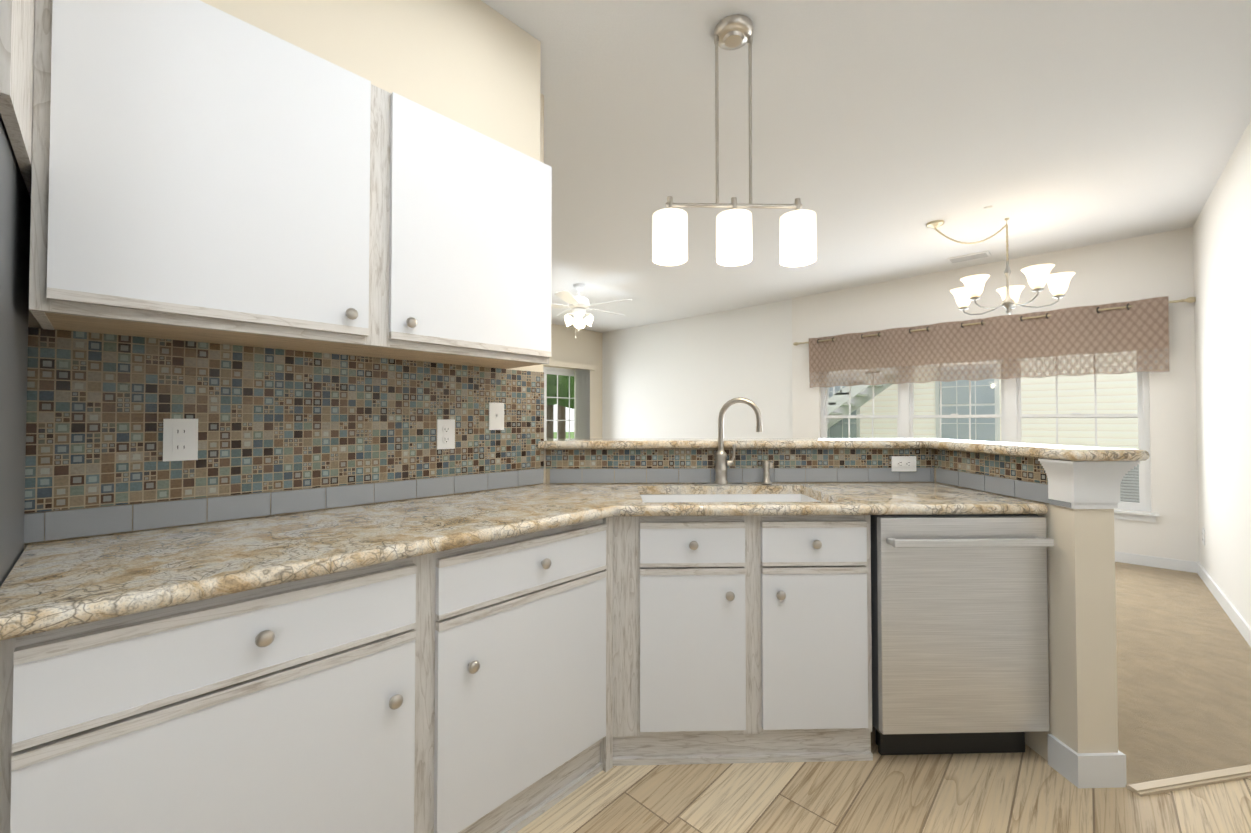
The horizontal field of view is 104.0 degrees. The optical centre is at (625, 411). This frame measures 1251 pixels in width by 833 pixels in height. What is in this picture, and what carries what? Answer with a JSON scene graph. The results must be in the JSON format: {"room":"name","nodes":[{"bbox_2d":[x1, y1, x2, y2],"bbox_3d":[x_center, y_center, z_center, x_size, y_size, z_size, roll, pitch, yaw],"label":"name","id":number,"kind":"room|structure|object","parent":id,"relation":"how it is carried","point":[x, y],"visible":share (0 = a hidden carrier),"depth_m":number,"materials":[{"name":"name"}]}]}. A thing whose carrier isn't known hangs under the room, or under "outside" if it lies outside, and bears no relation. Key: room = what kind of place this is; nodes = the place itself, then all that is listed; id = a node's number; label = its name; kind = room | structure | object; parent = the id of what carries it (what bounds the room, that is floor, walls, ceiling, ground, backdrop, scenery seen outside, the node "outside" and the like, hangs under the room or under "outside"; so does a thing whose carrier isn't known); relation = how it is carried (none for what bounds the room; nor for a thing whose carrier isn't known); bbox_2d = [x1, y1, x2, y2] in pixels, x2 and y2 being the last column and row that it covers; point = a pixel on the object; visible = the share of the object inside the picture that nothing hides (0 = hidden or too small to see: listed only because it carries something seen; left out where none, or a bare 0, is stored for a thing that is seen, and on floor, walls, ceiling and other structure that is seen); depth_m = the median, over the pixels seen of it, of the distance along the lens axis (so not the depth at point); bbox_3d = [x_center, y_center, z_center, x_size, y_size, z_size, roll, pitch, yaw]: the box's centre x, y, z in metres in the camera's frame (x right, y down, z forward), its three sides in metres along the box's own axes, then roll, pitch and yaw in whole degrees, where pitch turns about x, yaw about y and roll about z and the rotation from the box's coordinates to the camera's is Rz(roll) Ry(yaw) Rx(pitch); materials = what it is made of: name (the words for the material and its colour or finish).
{"room":"kitchen","nodes":[
{"label":"kitchen","id":0,"kind":"room"},
{"bbox_2d":[24,93,543,549],"bbox_3d":[-1.666,-0.146,1.017,0.128,2.750,3.610,-1,-1,43],"label":"wall","id":1,"kind":"structure","parent":0,"point":[281,431],"depth_m":1.47,"materials":[{"name":"tile"}]},
{"bbox_2d":[0,0,34,198],"bbox_3d":[-1.498,-0.743,0.627,0.676,0.490,0.940,-1,-1,43],"label":"upper cabinet","id":2,"kind":"object","parent":1,"relation":"attached to","point":[17,30],"visible":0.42,"depth_m":0.85,"materials":[{"name":"white wood"}]},
{"bbox_2d":[163,419,197,460],"bbox_3d":[-1.240,0.078,1.363,0.010,0.117,0.072,-1,-1,43],"label":"electrical outlet","id":3,"kind":"object","parent":1,"relation":"attached to","point":[180,439],"visible":1,"depth_m":1.36,"materials":[{"name":"white plastic"}]},
{"bbox_2d":[29,0,400,355],"bbox_3d":[-1.061,-0.599,1.338,0.332,0.755,0.696,-1,-1,43],"label":"upper cabinet","id":4,"kind":"object","parent":1,"relation":"attached to","point":[203,172],"depth_m":1.17,"materials":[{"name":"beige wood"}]},
{"bbox_2d":[437,419,454,449],"bbox_3d":[-0.708,0.088,1.927,0.009,0.117,0.072,-1,-1,43],"label":"electrical outlet","id":5,"kind":"object","parent":1,"relation":"attached to","point":[445,433],"visible":1,"depth_m":1.92,"materials":[{"name":"white plastic"}]},
{"bbox_2d":[361,96,551,367],"bbox_3d":[-0.639,-0.591,1.785,0.332,0.755,0.675,-1,-1,43],"label":"upper cabinet","id":6,"kind":"object","parent":1,"relation":"attached to","point":[476,209],"depth_m":1.67,"materials":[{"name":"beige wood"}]},
{"bbox_2d":[489,402,503,429],"bbox_3d":[-0.549,0.019,2.091,0.016,0.117,0.072,-1,-1,43],"label":"switch plate","id":7,"kind":"object","parent":1,"relation":"attached to","point":[496,416],"visible":1,"depth_m":2.09,"materials":[{"name":"white plastic"}]},
{"bbox_2d":[545,324,601,437],"bbox_3d":[-3.253,-0.067,5.648,0.120,2.750,8.165,-1,-1,43],"label":"wall","id":8,"kind":"structure","parent":0,"point":[584,346],"depth_m":8.35,"materials":[{"name":"beige paint"}]},
{"bbox_2d":[543,366,573,438],"bbox_3d":[-1.292,0.314,7.726,0.070,2.060,1.790,-1,-1,43],"label":"door","id":9,"kind":"structure","parent":8,"relation":"in","point":[558,371],"depth_m":7.92,"materials":[{"name":"white"}]},
{"bbox_2d":[543,359,594,438],"bbox_3d":[-1.204,0.247,7.644,0.088,2.130,1.910,-1,-1,43],"label":"blinds","id":10,"kind":"object","parent":8,"relation":"attached to","point":[581,400],"visible":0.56,"depth_m":8.12,"materials":[{"name":"beige paint"}]},
{"bbox_2d":[543,449,934,483],"bbox_3d":[0.583,0.714,2.372,2.072,1.077,0.125,0,-1,-2],"label":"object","id":11,"kind":"structure","parent":0,"point":[544,479],"depth_m":2.29,"materials":[{"name":"mosaic tile"},{"name":"grout"},{"name":"gray glass tile"}]},
{"bbox_2d":[538,438,1149,460],"bbox_3d":[0.525,0.149,2.057,2.323,0.038,1.031,0,-1,-2],"label":"bar","id":12,"kind":"object","parent":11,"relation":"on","point":[1069,453],"visible":0.98,"depth_m":2.26,"materials":[{"name":"beige stone"}]},
{"bbox_2d":[481,0,1250,332],"bbox_3d":[-0.733,-1.512,3.295,7.050,0.060,8.410,-1,-1,43],"label":"ceiling","id":13,"kind":"structure","parent":0,"point":[885,132],"depth_m":2.60,"materials":[{"name":"white paint"}]},
{"bbox_2d":[200,0,540,160],"bbox_3d":[-1.102,-1.251,1.115,0.599,0.538,2.300,-1,-1,43],"label":"wall","id":14,"kind":"structure","parent":13,"relation":"attached to","point":[475,65],"depth_m":1.66,"materials":[{"name":"beige paint"}]},
{"bbox_2d":[551,283,631,337],"bbox_3d":[-0.493,-1.137,5.572,1.290,0.612,1.254,-1,-1,43],"label":"ceiling fan","id":15,"kind":"object","parent":13,"relation":"hanging from","point":[578,305],"visible":1,"depth_m":5.49,"materials":[{"name":"white"}]},
{"bbox_2d":[652,14,816,266],"bbox_3d":[0.425,-1.048,1.920,0.641,0.914,0.152,0,-1,-2],"label":"pendant light","id":16,"kind":"object","parent":13,"relation":"hanging from","point":[798,242],"visible":1,"depth_m":1.88,"materials":[{"name":"white glass"}]},
{"bbox_2d":[947,251,990,263],"bbox_3d":[3.227,-1.452,4.596,0.320,0.016,0.160,-1,-1,43],"label":"ceiling vent","id":17,"kind":"object","parent":13,"relation":"in","point":[969,257],"visible":1,"depth_m":4.57,"materials":[{"name":"white"}]},
{"bbox_2d":[926,206,1074,314],"bbox_3d":[2.882,-1.109,3.766,0.858,0.730,0.766,-1,-1,43],"label":"chandelier","id":18,"kind":"object","parent":13,"relation":"hanging from","point":[1038,277],"visible":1,"depth_m":3.63,"materials":[{"name":"beige glass"}]},
{"bbox_2d":[517,725,1250,832],"bbox_3d":[-0.746,1.297,3.232,7.410,0.060,8.730,-1,-1,43],"label":"floor","id":19,"kind":"structure","parent":0,"point":[1029,790],"depth_m":1.55,"materials":[{"name":"brown wood"}]},
{"bbox_2d":[0,113,30,586],"bbox_3d":[-1.469,0.279,0.576,0.710,1.884,0.910,-1,-1,43],"label":"refrigerator","id":20,"kind":"object","parent":19,"relation":"on","point":[15,210],"visible":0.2,"depth_m":0.98,"materials":[{"name":"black metal"}]},
{"bbox_2d":[0,550,447,832],"bbox_3d":[-0.955,0.795,1.206,0.631,0.876,0.717,-1,-1,43],"label":"base cabinet","id":21,"kind":"object","parent":19,"relation":"on","point":[319,704],"depth_m":0.97,"materials":[{"name":"beige wood"}]},
{"bbox_2d":[444,517,612,832],"bbox_3d":[-0.512,0.803,1.676,0.631,0.876,0.694,-1,-1,43],"label":"base cabinet","id":22,"kind":"object","parent":19,"relation":"on","point":[467,689],"depth_m":1.45,"materials":[{"name":"beige wood"}]},
{"bbox_2d":[546,448,933,483],"bbox_3d":[0.551,0.255,2.311,1.849,0.162,0.008,0,-1,-2],"label":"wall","id":23,"kind":"structure","parent":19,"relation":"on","point":[834,465],"depth_m":2.31,"materials":[{"name":"tile"}]},
{"bbox_2d":[891,456,915,470],"bbox_3d":[1.326,0.247,2.325,0.117,0.072,0.009,0,-1,-2],"label":"electrical outlet","id":24,"kind":"object","parent":23,"relation":"attached to","point":[903,463],"visible":1,"depth_m":2.32,"materials":[{"name":"white plastic"}]},
{"bbox_2d":[613,515,872,765],"bbox_3d":[0.408,0.808,1.993,0.930,0.875,0.610,0,-1,-2],"label":"base cabinet","id":25,"kind":"object","parent":19,"relation":"on","point":[742,639],"visible":1,"depth_m":1.72,"materials":[{"name":"beige wood"}]},
{"bbox_2d":[0,482,1047,640],"bbox_3d":[0.178,0.344,1.607,1.746,0.038,2.845,-1,-1,43],"label":"countertop","id":26,"kind":"structure","parent":25,"relation":"on","point":[49,586],"depth_m":1.26,"materials":[{"name":"stone"}]},
{"bbox_2d":[641,494,820,502],"bbox_3d":[0.432,0.477,2.000,0.790,0.212,0.468,0,-1,-2],"label":"sink","id":27,"kind":"object","parent":26,"relation":"in","point":[725,498],"visible":0.02,"depth_m":2.21,"materials":[{"name":"white"}]},
{"bbox_2d":[694,397,772,484],"bbox_3d":[0.499,0.134,2.221,0.361,0.401,0.138,0,-1,-2],"label":"faucet","id":28,"kind":"object","parent":26,"relation":"on","point":[722,463],"visible":1,"depth_m":2.24,"materials":[{"name":"silver metal"}]},
{"bbox_2d":[870,514,1053,754],"bbox_3d":[1.184,0.809,1.976,0.596,0.872,0.628,0,-1,-2],"label":"dishwasher","id":29,"kind":"object","parent":19,"relation":"on","point":[959,621],"visible":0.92,"depth_m":1.71,"materials":[{"name":"silver metal"}]},
{"bbox_2d":[935,459,1140,787],"bbox_3d":[1.560,0.708,2.025,0.227,1.077,0.875,0,-1,-2],"label":"wall","id":30,"kind":"structure","parent":19,"relation":"on","point":[1076,744],"depth_m":1.64,"materials":[{"name":"beige paint"}]},
{"bbox_2d":[934,449,1070,507],"bbox_3d":[1.488,0.249,1.986,0.008,0.162,0.694,0,-1,-1],"label":"backsplash","id":31,"kind":"structure","parent":30,"relation":"attached to","point":[1022,477],"depth_m":1.96,"materials":[{"name":"tile"}]},
{"bbox_2d":[1126,764,1250,796],"bbox_3d":[2.109,1.234,1.676,0.925,0.013,0.042,0,-1,-10],"label":"transition strip","id":32,"kind":"object","parent":19,"relation":"on","point":[1188,781],"visible":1,"depth_m":1.63,"materials":[{"name":"beige wood"}]},
{"bbox_2d":[602,227,1198,561],"bbox_3d":[2.050,-0.056,6.304,6.930,2.750,0.167,-1,-1,43],"label":"wall","id":33,"kind":"structure","parent":0,"point":[689,377],"depth_m":5.58,"materials":[{"name":"white paint"}]},
{"bbox_2d":[821,351,1150,511],"bbox_3d":[3.390,0.048,5.026,2.730,1.600,0.081,-1,-1,43],"label":"triple window","id":34,"kind":"structure","parent":33,"relation":"in","point":[1010,415],"depth_m":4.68,"materials":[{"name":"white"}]},
{"bbox_2d":[793,296,1195,387],"bbox_3d":[3.287,-0.607,4.947,3.297,0.608,0.122,-1,-1,43],"label":"valance","id":35,"kind":"object","parent":33,"relation":"attached to","point":[1139,328],"visible":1,"depth_m":4.59,"materials":[{"name":"beige fabric"}]},
{"bbox_2d":[1114,510,1159,522],"bbox_3d":[3.340,0.884,4.960,2.810,0.074,0.097,-1,-1,43],"label":"window sill","id":36,"kind":"structure","parent":33,"relation":"attached to","point":[1135,515],"depth_m":4.07,"materials":[{"name":"white wood"}]},
{"bbox_2d":[1115,562,1250,784],"bbox_3d":[-0.734,1.262,3.245,6.810,0.010,8.165,-1,-1,43],"label":"floor carpet","id":37,"kind":"object","parent":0,"point":[1183,651],"visible":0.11,"depth_m":2.27,"materials":[{"name":"beige carpet"}]},
{"bbox_2d":[1193,121,1250,626],"bbox_3d":[1.773,-0.149,0.877,0.120,2.750,8.370,-1,-1,43],"label":"wall","id":38,"kind":"structure","parent":0,"point":[1222,264],"depth_m":3.02,"materials":[{"name":"paint"}]},
{"bbox_2d":[1115,551,1250,646],"bbox_3d":[-0.734,1.220,3.246,6.810,0.095,8.165,-1,-1,43],"label":"baseboard","id":39,"kind":"structure","parent":38,"relation":"attached to","point":[1243,627],"depth_m":3.83,"materials":[{"name":"white wood"}]},
{"bbox_2d":[1202,528,1204,544],"bbox_3d":[4.331,0.934,3.663,0.009,0.117,0.072,-1,-1,43],"label":"electrical outlet","id":40,"kind":"object","parent":38,"relation":"attached to","point":[1203,535],"visible":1,"depth_m":3.65,"materials":[{"name":"white plastic"}]},
{"label":"outside","id":41,"kind":"structure","parent":0,"visible":0},
{"bbox_2d":[554,432,573,438],"bbox_3d":[1.877,1.487,11.942,70.000,0.100,60.000,-1,-1,43],"label":"ground","id":42,"kind":"structure","parent":41,"point":[571,435],"depth_m":40.95,"materials":[{"name":"green plant"}]},
{"bbox_2d":[546,374,573,438],"bbox_3d":[-2.871,-1.415,15.209,6.680,5.975,7.846,-1,-1,43],"label":"tree","id":43,"kind":"object","parent":42,"relation":"on","point":[552,390],"depth_m":13.29,"materials":[{"name":"green plant"}]},
{"bbox_2d":[1120,464,1138,502],"bbox_3d":[5.271,0.897,5.278,0.824,0.850,0.822,-1,-1,43],"label":"ac unit","id":44,"kind":"object","parent":42,"relation":"on","point":[1133,474],"depth_m":4.90,"materials":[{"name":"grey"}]}
]}

